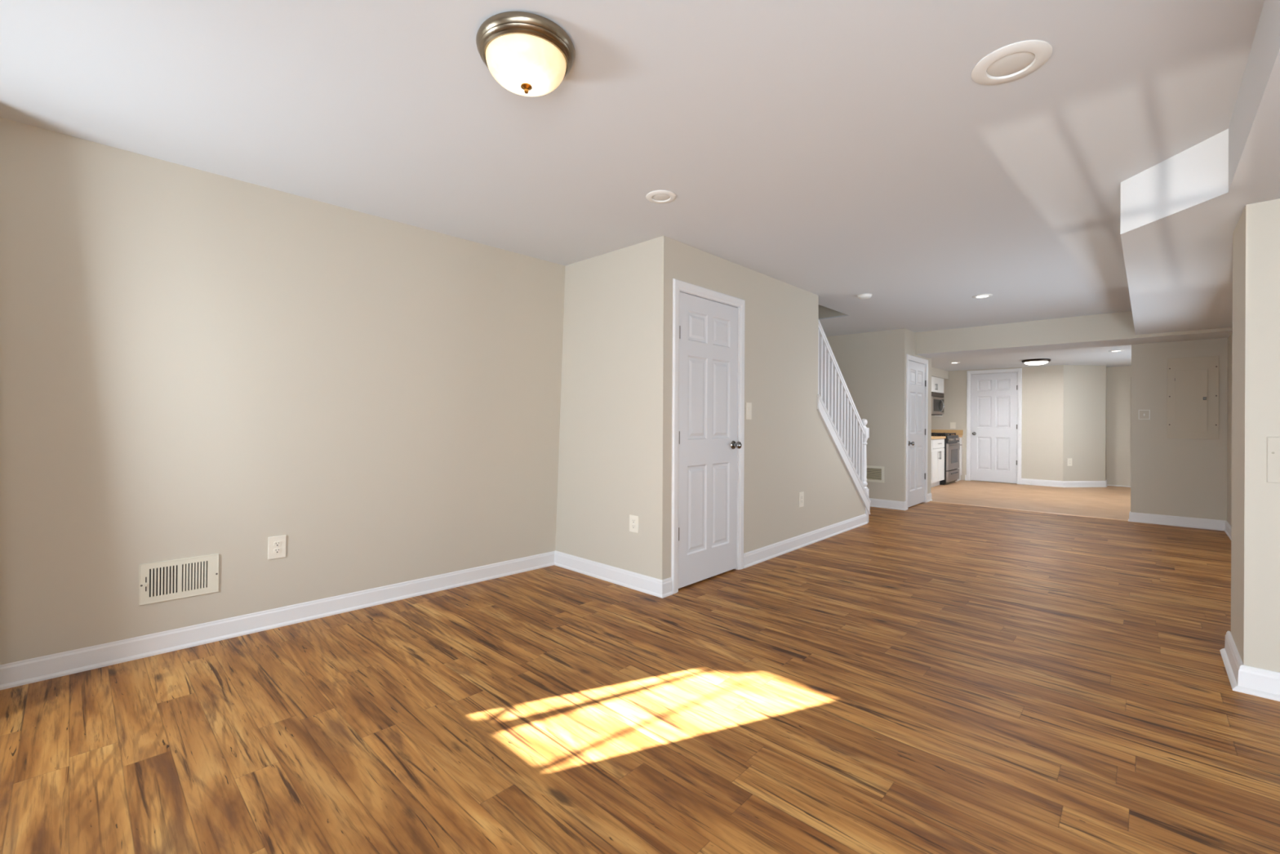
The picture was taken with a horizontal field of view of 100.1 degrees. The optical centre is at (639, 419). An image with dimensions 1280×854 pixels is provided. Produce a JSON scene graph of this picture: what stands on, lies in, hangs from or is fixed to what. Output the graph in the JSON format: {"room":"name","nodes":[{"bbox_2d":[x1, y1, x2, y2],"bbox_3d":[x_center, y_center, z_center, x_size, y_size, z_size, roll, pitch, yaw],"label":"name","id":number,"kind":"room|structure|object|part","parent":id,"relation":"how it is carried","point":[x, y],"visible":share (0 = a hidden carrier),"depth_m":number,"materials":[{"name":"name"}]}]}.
{"room":"finished basement","nodes":[
{"label":"finished basement","id":0,"kind":"room"},
{"bbox_2d":[0,117,565,664],"bbox_3d":[-2.133,-0.035,3.114,0.523,2.440,4.005,0,0,43],"label":"wall","id":1,"kind":"structure","parent":0,"point":[194,362],"depth_m":2.88,"materials":[{"name":"beige paint"}]},
{"bbox_2d":[138,553,218,605],"bbox_3d":[-2.361,0.816,2.757,0.312,0.205,0.023,0,0,-45],"label":"air vent","id":2,"kind":"object","parent":1,"relation":"in","point":[170,580],"visible":1,"depth_m":2.75,"materials":[{"name":"beige metal"}]},
{"bbox_2d":[267,534,286,559],"bbox_3d":[-2.060,0.724,3.047,0.086,0.128,0.015,0,0,-45],"label":"wall outlet","id":3,"kind":"object","parent":1,"relation":"attached to","point":[276,544],"visible":1,"depth_m":3.04,"materials":[{"name":"white plastic"}]},
{"bbox_2d":[273,541,280,546],"bbox_3d":[-2.057,0.704,3.044,0.034,0.027,0.006,0,0,-45],"label":"receptacle","id":4,"kind":"object","parent":3,"relation":"attached to","point":[276,544],"depth_m":3.04,"materials":[{"name":"white plastic"}]},
{"bbox_2d":[273,547,280,553],"bbox_3d":[-2.059,0.743,3.046,0.034,0.027,0.006,0,0,-45],"label":"receptacle","id":5,"kind":"object","parent":3,"relation":"attached to","point":[276,550],"depth_m":3.04,"materials":[{"name":"white plastic"}]},
{"bbox_2d":[0,550,672,689],"bbox_3d":[-1.818,1.130,3.221,4.050,0.114,1.131,0,0,-27],"label":"baseboard","id":6,"kind":"structure","parent":1,"relation":"attached to","point":[16,673],"depth_m":3.10,"materials":[{"name":"white paint"}]},
{"bbox_2d":[555,235,675,579],"bbox_3d":[-0.358,-0.026,4.193,1.525,2.440,0.120,0,0,43],"label":"wall","id":7,"kind":"structure","parent":0,"point":[615,455],"depth_m":3.92,"materials":[{"name":"beige paint"}]},
{"bbox_2d":[629,514,638,533],"bbox_3d":[-0.043,0.738,3.804,0.088,0.120,0.009,0,0,43],"label":"wall outlet","id":8,"kind":"object","parent":7,"relation":"attached to","point":[633,519],"visible":1,"depth_m":3.80,"materials":[{"name":"white plastic"}]},
{"bbox_2d":[0,0,1264,336],"bbox_3d":[1.750,-1.243,3.125,6.150,0.014,9.340,0,0,43],"label":"ceiling","id":9,"kind":"structure","parent":0,"point":[836,151],"depth_m":2.21,"materials":[{"name":"white paint"}]},
{"bbox_2d":[475,11,575,97],"bbox_3d":[-0.379,-1.167,1.789,0.323,0.158,0.323,0,0,43],"label":"ceiling light","id":10,"kind":"object","parent":9,"relation":"attached to","point":[530,55],"visible":1,"depth_m":1.70,"materials":[{"name":"white glass"}]},
{"bbox_3d":[-0.379,-1.154,1.789,0.263,0.085,0.263,0,0,43],"label":"lamp shade","id":11,"kind":"part","parent":10,"relation":"part of","materials":[{"name":"beige glass"}]},
{"bbox_2d":[645,190,676,203],"bbox_3d":[0.118,-1.238,2.990,0.170,0.010,0.170,0,0,43],"label":"recessed light","id":12,"kind":"object","parent":9,"relation":"in","point":[667,196],"visible":1,"depth_m":2.98,"materials":[{"name":"white plastic"}]},
{"bbox_2d":[857,293,872,299],"bbox_3d":[2.223,-1.216,5.311,0.142,0.035,0.142,0,0,43],"label":"smoke detector","id":13,"kind":"object","parent":9,"relation":"attached to","point":[862,296],"visible":1,"depth_m":5.27,"materials":[{"name":"white plastic"}]},
{"bbox_2d":[972,293,992,297],"bbox_3d":[3.390,-1.222,5.312,0.170,0.010,0.170,0,0,43],"label":"recessed light","id":14,"kind":"object","parent":9,"relation":"in","point":[981,295],"visible":1,"depth_m":5.30,"materials":[{"name":"white plastic"}]},
{"bbox_2d":[971,40,1052,84],"bbox_3d":[1.287,-1.233,1.864,0.232,0.010,0.232,0,0,43],"label":"recessed light","id":15,"kind":"object","parent":9,"relation":"in","point":[1011,59],"visible":1,"depth_m":1.85,"materials":[{"name":"white plastic"}]},
{"bbox_2d":[0,480,1279,853],"bbox_3d":[3.594,1.264,5.058,6.100,0.100,14.900,0,0,43],"label":"floor","id":16,"kind":"structure","parent":0,"point":[926,677],"depth_m":2.16,"materials":[{"name":"brown wood"}]},
{"bbox_2d":[817,320,869,522],"bbox_3d":[2.211,0.101,5.860,0.092,2.212,1.321,0,0,43],"label":"stair railing","id":17,"kind":"object","parent":16,"relation":"on","point":[833,388],"visible":0.84,"depth_m":5.82,"materials":[{"name":"white paint"}]},
{"bbox_3d":[2.187,-0.408,5.832,0.060,1.194,1.245,0,0,43],"label":"handrail","id":18,"kind":"part","parent":17,"relation":"part of","materials":[{"name":"white paint"}]},
{"bbox_3d":[2.630,0.598,6.307,0.092,1.222,0.092,0,0,43],"label":"newel post","id":19,"kind":"part","parent":17,"relation":"part of","materials":[{"name":"white paint"}]},
{"bbox_2d":[930,440,932,483],"bbox_3d":[4.688,0.782,9.387,0.644,0.875,0.776,0,0,43],"label":"base cabinet","id":20,"kind":"object","parent":16,"relation":"on","point":[931,440],"visible":0.12,"depth_m":9.43,"materials":[{"name":"white laminate"}]},
{"bbox_2d":[931,435,946,439],"bbox_3d":[4.943,0.274,9.664,0.634,0.140,1.567,0,0,43],"label":"countertop","id":21,"kind":"structure","parent":20,"relation":"on","point":[932,437],"depth_m":9.74,"materials":[{"name":"beige laminate"}]},
{"bbox_2d":[930,438,944,487],"bbox_3d":[5.219,0.784,9.950,0.644,0.875,0.763,0,0,43],"label":"base cabinet","id":22,"kind":"object","parent":16,"relation":"on","point":[938,445],"visible":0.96,"depth_m":9.73,"materials":[{"name":"white laminate"}]},
{"bbox_3d":[5.293,0.820,9.620,0.018,0.595,0.376,0,0,43],"label":"door","id":23,"kind":"part","parent":22,"relation":"part of","materials":[{"name":"white laminate"}]},
{"bbox_3d":[5.425,0.434,9.758,0.018,0.158,0.755,0,0,43],"label":"drawer","id":24,"kind":"part","parent":22,"relation":"part of","materials":[{"name":"white laminate"}]},
{"bbox_3d":[5.553,0.821,9.896,0.018,0.595,0.376,0,0,43],"label":"door","id":25,"kind":"part","parent":22,"relation":"part of","materials":[{"name":"white laminate"}]},
{"bbox_2d":[931,432,962,484],"bbox_3d":[5.805,0.742,10.508,0.726,0.965,0.830,0,0,43],"label":"stove","id":26,"kind":"object","parent":16,"relation":"on","point":[951,444],"visible":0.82,"depth_m":10.17,"materials":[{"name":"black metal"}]},
{"bbox_2d":[931,434,958,436],"bbox_3d":[5.779,0.310,10.534,0.648,0.020,0.826,0,0,43],"label":"cooktop","id":27,"kind":"object","parent":26,"relation":"in","point":[946,435],"depth_m":10.18,"materials":[{"name":"black metal"}]},
{"bbox_3d":[6.014,0.701,10.310,0.039,0.500,0.818,0,0,43],"label":"oven door","id":28,"kind":"part","parent":26,"relation":"part of","materials":[{"name":"silver metal"}]},
{"bbox_3d":[6.013,1.067,10.310,0.039,0.198,0.818,0,0,43],"label":"drawer","id":29,"kind":"part","parent":26,"relation":"part of","materials":[{"name":"silver metal"}]},
{"bbox_3d":[6.016,0.378,10.310,0.039,0.115,0.822,0,0,43],"label":"control panel","id":30,"kind":"part","parent":26,"relation":"part of","materials":[{"name":"silver metal"}]},
{"bbox_2d":[955,437,961,481],"bbox_3d":[6.205,0.789,10.985,0.660,0.875,0.393,0,0,43],"label":"base cabinet","id":31,"kind":"object","parent":16,"relation":"on","point":[960,440],"visible":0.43,"depth_m":10.86,"materials":[{"name":"white laminate"}]},
{"bbox_2d":[931,429,963,437],"bbox_3d":[6.201,0.278,10.990,0.643,0.145,0.398,0,0,43],"label":"countertop","id":32,"kind":"structure","parent":31,"relation":"on","point":[960,433],"depth_m":11.05,"materials":[{"name":"beige laminate"}]},
{"bbox_3d":[6.413,0.741,10.786,0.018,0.763,0.380,0,0,43],"label":"door","id":33,"kind":"part","parent":31,"relation":"part of","materials":[{"name":"white laminate"}]},
{"bbox_2d":[929,500,1128,520],"bbox_3d":[5.128,1.218,7.261,2.230,0.006,0.060,0,0,43],"label":"trim","id":34,"kind":"structure","parent":16,"relation":"on","point":[930,500],"depth_m":7.13,"materials":[{"name":"brown"}]},
{"bbox_2d":[675,240,865,553],"bbox_3d":[1.393,-0.017,5.026,0.120,2.440,3.495,0,0,43],"label":"wall","id":35,"kind":"structure","parent":0,"point":[789,450],"depth_m":4.79,"materials":[{"name":"beige paint"}]},
{"bbox_2d":[671,278,745,593],"bbox_3d":[0.529,0.114,4.018,0.123,2.168,0.895,0,0,43],"label":"door","id":36,"kind":"structure","parent":35,"relation":"in","point":[708,349],"depth_m":4.00,"materials":[{"name":"white paint"}]},
{"bbox_3d":[0.763,0.200,4.228,0.069,0.068,0.068,0,0,43],"label":"knob","id":37,"kind":"part","parent":36,"relation":"part of","materials":[{"name":"silver metal"}]},
{"bbox_2d":[746,402,751,419],"bbox_3d":[0.895,-0.072,4.404,0.010,0.138,0.080,0,0,43],"label":"switch plate","id":38,"kind":"object","parent":35,"relation":"attached to","point":[748,405],"visible":1,"depth_m":4.40,"materials":[{"name":"white plastic"}]},
{"bbox_2d":[799,491,804,507],"bbox_3d":[1.532,0.755,5.084,0.009,0.142,0.088,0,0,43],"label":"wall outlet","id":39,"kind":"object","parent":35,"relation":"attached to","point":[801,494],"visible":1,"depth_m":5.08,"materials":[{"name":"white plastic"}]},
{"bbox_2d":[743,513,867,568],"bbox_3d":[1.740,1.147,5.298,0.021,0.114,2.636,0,0,43],"label":"baseboard","id":40,"kind":"structure","parent":35,"relation":"attached to","point":[754,557],"depth_m":5.04,"materials":[{"name":"white paint"}]},
{"bbox_2d":[817,394,871,514],"bbox_3d":[2.193,0.432,5.851,0.136,1.363,1.377,0,0,43],"label":"trim","id":41,"kind":"structure","parent":35,"relation":"attached to","point":[822,410],"depth_m":5.74,"materials":[{"name":"white paint"}]},
{"bbox_2d":[818,304,846,318],"bbox_3d":[1.010,-2.026,5.448,1.140,1.546,3.540,0,0,43],"label":"wall","id":42,"kind":"structure","parent":0,"point":[824,312],"depth_m":6.54,"materials":[{"name":"beige paint"}]},
{"bbox_2d":[826,328,907,501],"bbox_3d":[3.146,-0.009,7.665,1.220,2.440,0.110,0,0,43],"label":"wall","id":43,"kind":"structure","parent":0,"point":[872,366],"depth_m":7.41,"materials":[{"name":"beige paint"}]},
{"bbox_2d":[866,465,884,482],"bbox_3d":[3.257,0.755,7.474,0.275,0.222,0.010,0,0,43],"label":"air vent","id":44,"kind":"object","parent":43,"relation":"in","point":[874,473],"visible":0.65,"depth_m":7.46,"materials":[{"name":"beige metal"}]},
{"bbox_2d":[869,497,906,510],"bbox_3d":[3.178,1.155,7.588,1.101,0.114,0.092,0,0,43],"label":"baseboard","id":45,"kind":"structure","parent":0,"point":[886,504],"depth_m":7.33,"materials":[{"name":"white paint"}]},
{"bbox_2d":[907,329,928,493],"bbox_3d":[3.930,-0.005,7.696,0.120,2.440,1.010,0,0,43],"label":"wall","id":46,"kind":"structure","parent":0,"point":[911,335],"depth_m":7.54,"materials":[{"name":"beige paint"}]},
{"bbox_2d":[905,354,928,509],"bbox_3d":[3.924,0.165,7.597,0.123,2.101,0.942,0,0,43],"label":"door","id":47,"kind":"structure","parent":46,"relation":"in","point":[917,368],"depth_m":7.62,"materials":[{"name":"white paint"}]},
{"bbox_3d":[3.711,0.324,7.333,0.069,0.068,0.068,0,0,43],"label":"knob","id":48,"kind":"part","parent":47,"relation":"part of","materials":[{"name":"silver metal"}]},
{"bbox_2d":[927,493,932,502],"bbox_3d":[4.324,1.160,8.017,0.021,0.114,0.224,0,0,43],"label":"baseboard","id":49,"kind":"structure","parent":46,"relation":"attached to","point":[929,495],"depth_m":8.01,"materials":[{"name":"white paint"}]},
{"bbox_2d":[928,358,931,493],"bbox_3d":[3.946,-0.005,8.456,1.140,2.440,0.120,0,0,43],"label":"wall","id":50,"kind":"structure","parent":0,"point":[930,359],"depth_m":8.07,"materials":[{"name":"beige paint"}]},
{"bbox_2d":[931,366,948,379],"bbox_3d":[5.032,-0.929,9.945,0.370,0.170,3.530,0,0,43],"label":"wall","id":51,"kind":"structure","parent":0,"point":[935,372],"depth_m":10.66,"materials":[{"name":"beige paint"}]},
{"bbox_2d":[931,364,1106,483],"bbox_3d":[7.315,0.115,10.457,2.966,2.235,0.787,0,0,26],"label":"wall","id":52,"kind":"structure","parent":0,"point":[1064,406],"depth_m":9.90,"materials":[{"name":"beige paint"}]},
{"bbox_2d":[950,422,955,428],"bbox_3d":[6.435,0.118,11.036,0.100,0.130,0.010,0,0,43],"label":"switch plate","id":53,"kind":"object","parent":52,"relation":"attached to","point":[953,424],"visible":1,"depth_m":11.03,"materials":[{"name":"white plastic"}]},
{"bbox_2d":[966,368,1022,484],"bbox_3d":[6.950,0.122,10.553,0.917,2.216,0.123,0,0,43],"label":"door","id":54,"kind":"structure","parent":52,"relation":"in","point":[994,400],"depth_m":10.54,"materials":[{"name":"white paint"}]},
{"bbox_2d":[1021,478,1107,487],"bbox_3d":[8.023,1.179,9.975,1.548,0.114,0.413,0,0,5],"label":"baseboard","id":55,"kind":"structure","parent":52,"relation":"attached to","point":[1024,481],"depth_m":9.86,"materials":[{"name":"white paint"}]},
{"bbox_2d":[1067,457,1071,466],"bbox_3d":[7.867,0.775,9.820,0.090,0.140,0.009,0,0,-5],"label":"wall outlet","id":56,"kind":"object","parent":52,"relation":"attached to","point":[1069,460],"visible":1,"depth_m":9.82,"materials":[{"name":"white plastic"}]},
{"bbox_2d":[931,345,1131,370],"bbox_3d":[6.717,-1.206,9.049,4.350,0.400,4.724,0,0,43],"label":"ceiling","id":57,"kind":"structure","parent":0,"point":[1097,356],"depth_m":8.91,"materials":[{"name":"white paint"}]},
{"bbox_2d":[1021,358,1050,364],"bbox_3d":[6.655,-0.963,9.013,0.400,0.086,0.400,0,0,43],"label":"kitchen ceiling light","id":58,"kind":"object","parent":57,"relation":"attached to","point":[1037,361],"visible":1,"depth_m":8.90,"materials":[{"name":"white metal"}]},
{"bbox_2d":[1024,360,1048,364],"bbox_3d":[6.655,-0.943,9.013,0.328,0.045,0.328,0,0,43],"label":"diffuser","id":59,"kind":"object","parent":58,"relation":"attached to","point":[1028,362],"depth_m":8.92,"materials":[{"name":"white glass"}]},
{"bbox_2d":[915,311,1232,358],"bbox_3d":[5.767,-1.137,6.227,4.560,0.457,0.686,0,0,43],"label":"ceiling beam","id":60,"kind":"structure","parent":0,"point":[1113,329],"depth_m":6.59,"materials":[{"name":"beige paint"}]},
{"bbox_2d":[1106,365,1131,485],"bbox_3d":[9.270,0.124,9.759,1.500,2.235,0.120,0,0,43],"label":"wall","id":61,"kind":"structure","parent":0,"point":[1118,378],"depth_m":10.00,"materials":[{"name":"beige paint"}]},
{"bbox_2d":[1107,406,1131,487],"bbox_3d":[9.168,0.227,9.710,1.080,2.030,0.088,0,0,43],"label":"baseboard","id":62,"kind":"structure","parent":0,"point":[1131,406],"depth_m":9.88,"materials":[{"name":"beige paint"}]},
{"bbox_2d":[1130,337,1227,520],"bbox_3d":[6.305,0.161,6.185,0.950,2.133,0.120,0,0,43],"label":"wall","id":63,"kind":"structure","parent":0,"point":[1172,477],"depth_m":6.24,"materials":[{"name":"beige paint"}]},
{"bbox_2d":[1137,409,1150,419],"bbox_3d":[5.997,-0.061,6.382,0.105,0.115,0.018,0,0,43],"label":"switch plate","id":64,"kind":"object","parent":63,"relation":"attached to","point":[1142,414],"visible":1,"depth_m":6.38,"materials":[{"name":"beige paint"}]},
{"bbox_2d":[1167,355,1218,439],"bbox_3d":[6.283,-0.248,6.101,0.410,0.930,0.034,0,0,43],"label":"electrical panel","id":65,"kind":"object","parent":63,"relation":"attached to","point":[1193,382],"visible":1,"depth_m":6.10,"materials":[{"name":"beige metal"}]},
{"bbox_3d":[6.275,-0.214,6.109,0.258,0.703,0.010,0,0,43],"label":"panel door","id":66,"kind":"part","parent":65,"relation":"part of","materials":[{"name":"beige metal"}]},
{"bbox_2d":[1120,0,1279,334],"bbox_3d":[3.146,-1.094,1.946,2.100,0.270,9.140,0,0,43],"label":"soffit","id":67,"kind":"structure","parent":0,"point":[1180,215],"depth_m":2.59,"materials":[{"name":"white paint"}]},
{"bbox_2d":[1226,333,1232,524],"bbox_3d":[4.942,0.134,4.181,0.145,2.173,4.666,0,0,43],"label":"wall","id":68,"kind":"structure","parent":0,"point":[1230,337],"depth_m":5.77,"materials":[{"name":"beige paint"}]},
{"bbox_2d":[1128,511,1231,539],"bbox_3d":[4.635,1.162,4.555,0.806,0.114,4.756,0,0,43],"label":"baseboard","id":69,"kind":"structure","parent":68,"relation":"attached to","point":[1178,521],"depth_m":6.16,"materials":[{"name":"white paint"}]},
{"bbox_2d":[1231,198,1279,672],"bbox_3d":[3.558,0.129,1.936,1.878,2.170,0.500,0,0,43],"label":"wall","id":70,"kind":"structure","parent":0,"point":[1255,343],"depth_m":2.38,"materials":[{"name":"beige paint"}]},
{"bbox_2d":[1219,631,1279,701],"bbox_3d":[3.458,1.156,2.022,1.694,0.114,0.566,0,0,43],"label":"baseboard","id":71,"kind":"structure","parent":70,"relation":"attached to","point":[1258,682],"depth_m":2.38,"materials":[{"name":"white paint"}]},
{"bbox_2d":[1266,436,1279,483],"bbox_3d":[2.793,0.175,2.309,0.124,0.200,0.006,0,0,43],"label":"blank plate","id":72,"kind":"object","parent":70,"relation":"attached to","point":[1273,442],"visible":1,"depth_m":2.34,"materials":[{"name":"beige paint"}]},
{"bbox_3d":[4.906,0.103,10.197,0.150,2.235,3.730,0,0,43],"label":"wall","id":73,"kind":"structure","parent":0,"visible":0},
{"bbox_2d":[931,376,943,393],"bbox_3d":[5.721,-0.472,10.670,0.381,0.733,1.063,0,0,43],"label":"upper cabinet","id":74,"kind":"object","parent":73,"relation":"attached to","point":[937,384],"visible":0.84,"depth_m":10.59,"materials":[{"name":"white laminate"}]},
{"bbox_3d":[5.620,-0.690,10.344,0.018,0.294,0.442,0,0,43],"label":"door","id":75,"kind":"part","parent":74,"relation":"part of","materials":[{"name":"white laminate"}]},
{"bbox_2d":[931,391,944,416],"bbox_3d":[5.805,-0.307,10.736,0.414,0.462,0.805,0,0,43],"label":"microwave","id":76,"kind":"object","parent":74,"relation":"attached to","point":[937,398],"visible":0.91,"depth_m":10.59,"materials":[{"name":"silver metal"}]},
{"bbox_3d":[5.901,-0.495,10.646,0.035,0.086,0.805,0,0,43],"label":"vent panel","id":77,"kind":"part","parent":76,"relation":"part of","materials":[{"name":"grey metal"}]},
{"bbox_3d":[5.901,-0.277,10.645,0.037,0.335,0.805,0,0,43],"label":"door","id":78,"kind":"part","parent":76,"relation":"part of","materials":[{"name":"silver metal"}]},
{"bbox_3d":[5.977,-0.688,10.723,0.018,0.294,0.592,0,0,43],"label":"door","id":79,"kind":"part","parent":74,"relation":"part of","materials":[{"name":"white laminate"}]}
]}

